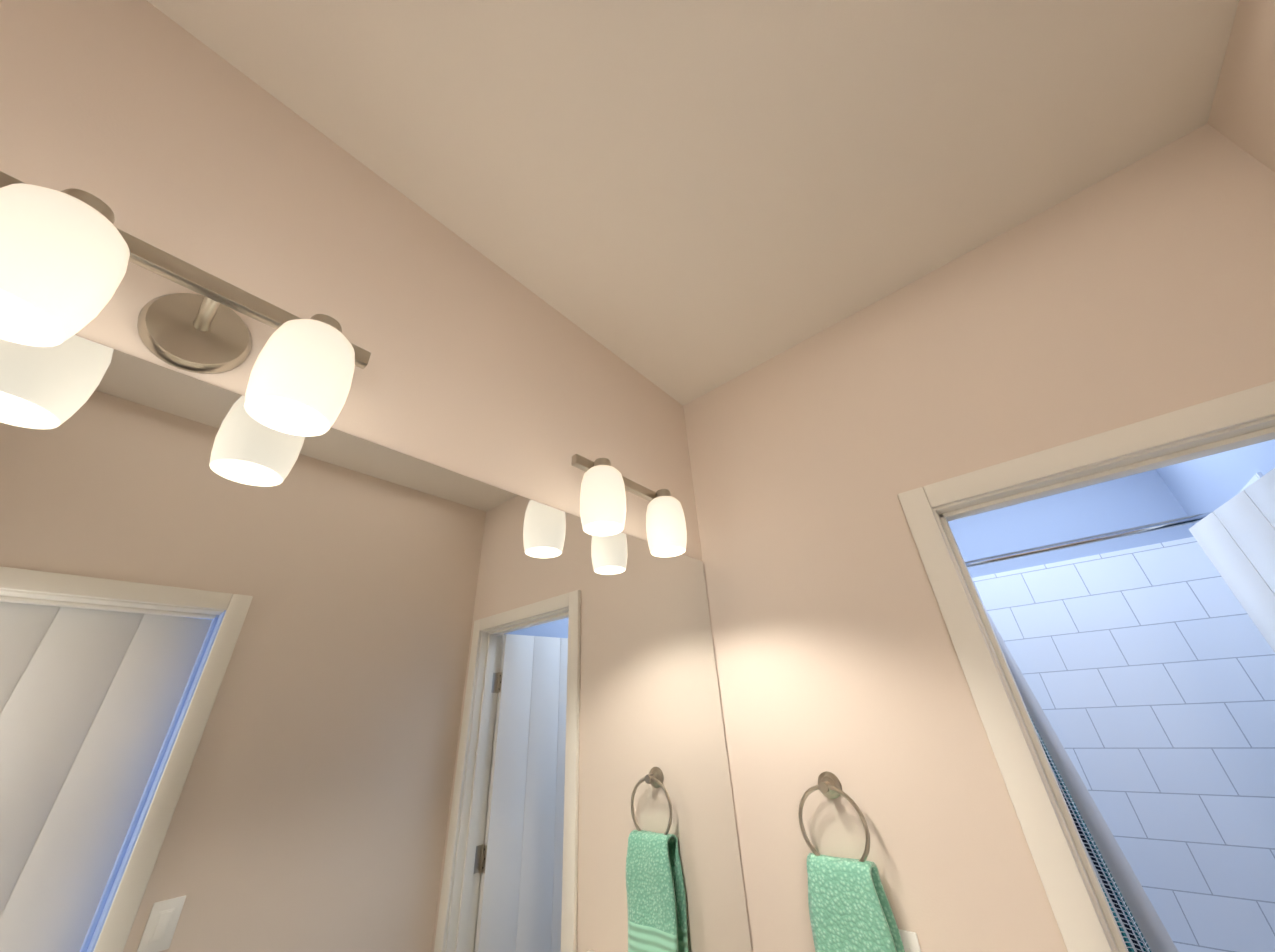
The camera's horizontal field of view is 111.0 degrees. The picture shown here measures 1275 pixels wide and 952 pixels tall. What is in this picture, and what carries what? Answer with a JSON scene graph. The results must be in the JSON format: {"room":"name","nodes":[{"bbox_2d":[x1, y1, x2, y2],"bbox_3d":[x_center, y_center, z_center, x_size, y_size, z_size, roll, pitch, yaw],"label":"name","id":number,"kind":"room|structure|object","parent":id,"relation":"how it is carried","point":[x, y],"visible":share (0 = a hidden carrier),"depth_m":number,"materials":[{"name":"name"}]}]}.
{"room":"bathroom","nodes":[
{"label":"bathroom","id":0,"kind":"room"},
{"bbox_2d":[0,0,702,561],"bbox_3d":[-0.405,0.595,0.540,0.100,2.700,2.018,-25,-35,34],"label":"wall","id":1,"kind":"structure","parent":0,"point":[146,122],"depth_m":0.82,"materials":[{"name":"beige paint"}]},
{"bbox_2d":[0,171,370,436],"bbox_3d":[-0.571,-0.199,0.569,0.166,0.209,0.380,-25,-35,34],"label":"sconce","id":2,"kind":"object","parent":1,"relation":"attached to","point":[66,255],"visible":1,"depth_m":0.56,"materials":[{"name":"white glass"}]},
{"bbox_2d":[0,335,751,951],"bbox_3d":[-0.360,0.436,0.600,0.005,1.037,1.844,-25,-35,34],"label":"mirror","id":3,"kind":"object","parent":1,"relation":"attached to","point":[264,689],"visible":1,"depth_m":0.60,"materials":[{"name":"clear mirror"}]},
{"bbox_2d":[572,454,686,556],"bbox_3d":[-0.025,0.078,1.134,0.166,0.209,0.380,-25,-35,34],"label":"sconce","id":4,"kind":"object","parent":1,"relation":"attached to","point":[605,485],"visible":1,"depth_m":1.04,"materials":[{"name":"white glass"}]},
{"bbox_2d":[147,0,1238,405],"bbox_3d":[1.271,-0.870,0.940,3.200,0.080,3.780,-25,-35,34],"label":"ceiling","id":5,"kind":"structure","parent":0,"point":[683,202],"depth_m":0.95,"materials":[{"name":"beige paint"}]},
{"bbox_2d":[683,124,1274,951],"bbox_3d":[0.844,0.659,0.790,1.460,2.700,0.115,-25,-35,34],"label":"wall","id":6,"kind":"structure","parent":0,"point":[1139,290],"depth_m":1.07,"materials":[{"name":"beige paint"}]},
{"bbox_2d":[798,771,904,951],"bbox_3d":[0.445,0.897,0.923,0.166,0.451,0.067,-25,-35,34],"label":"towel ring","id":7,"kind":"object","parent":6,"relation":"attached to","point":[850,909],"visible":1,"depth_m":0.91,"materials":[{"name":"green fabric"}]},
{"bbox_2d":[806,852,904,951],"bbox_3d":[0.448,0.964,0.884,0.166,0.298,0.062,-25,-35,34],"label":"towel","id":8,"kind":"object","parent":7,"relation":"hanging from","point":[850,910],"depth_m":0.90,"materials":[{"name":"green fabric"}]},
{"bbox_2d":[899,929,920,951],"bbox_3d":[0.526,0.965,0.856,0.070,0.116,0.008,-25,-35,34],"label":"electrical outlet plate","id":9,"kind":"object","parent":6,"relation":"attached to","point":[910,941],"visible":0.54,"depth_m":0.86,"materials":[{"name":"white plastic"}]},
{"bbox_2d":[898,381,1274,951],"bbox_3d":[1.077,0.837,0.477,0.795,2.065,0.147,-25,-35,34],"label":"door frame","id":10,"kind":"structure","parent":6,"relation":"attached to","point":[1082,912],"depth_m":0.88,"materials":[{"name":"white wood"}]},
{"bbox_2d":[1189,468,1274,651],"bbox_3d":[1.528,0.898,0.573,0.151,1.988,0.666,-19,-33,27],"label":"door","id":11,"kind":"structure","parent":6,"relation":"in","point":[1234,536],"depth_m":1.12,"materials":[{"name":"white"}]},
{"bbox_2d":[948,469,1194,577],"bbox_3d":[1.981,1.222,1.940,1.700,2.700,0.100,-25,-35,34],"label":"wall","id":12,"kind":"structure","parent":0,"point":[1141,499],"depth_m":2.18,"materials":[{"name":"blue"}]},
{"bbox_2d":[972,537,1274,951],"bbox_3d":[1.944,1.452,1.783,1.458,2.150,0.008,-25,-35,34],"label":"wall tile","id":13,"kind":"structure","parent":12,"relation":"attached to","point":[1148,672],"depth_m":1.79,"materials":[{"name":"white tile"}]},
{"bbox_2d":[1156,0,1274,523],"bbox_3d":[1.364,0.338,0.257,0.140,2.700,3.780,-25,-35,34],"label":"wall","id":14,"kind":"structure","parent":0,"point":[1242,114],"depth_m":0.91,"materials":[{"name":"beige"}]},
{"bbox_2d":[1239,472,1262,492],"bbox_3d":[2.226,1.064,1.103,0.008,2.150,0.801,-25,-35,34],"label":"wall tile","id":15,"kind":"structure","parent":14,"relation":"attached to","point":[1256,476],"depth_m":1.38,"materials":[{"name":"white tile"}]},
{"bbox_2d":[965,511,1212,567],"bbox_3d":[1.393,0.334,1.735,1.458,0.060,0.060,-25,-35,34],"label":"shower rod","id":16,"kind":"object","parent":15,"relation":"attached to","point":[1192,519],"visible":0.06,"depth_m":1.56,"materials":[{"name":"silver metal"}]},
{"bbox_2d":[981,601,1178,951],"bbox_3d":[1.307,1.248,1.434,0.650,1.917,0.187,-25,-35,34],"label":"shower curtain","id":17,"kind":"object","parent":16,"relation":"hanging from","point":[1142,928],"visible":0.06,"depth_m":1.36,"materials":[{"name":"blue fabric"}]}
]}

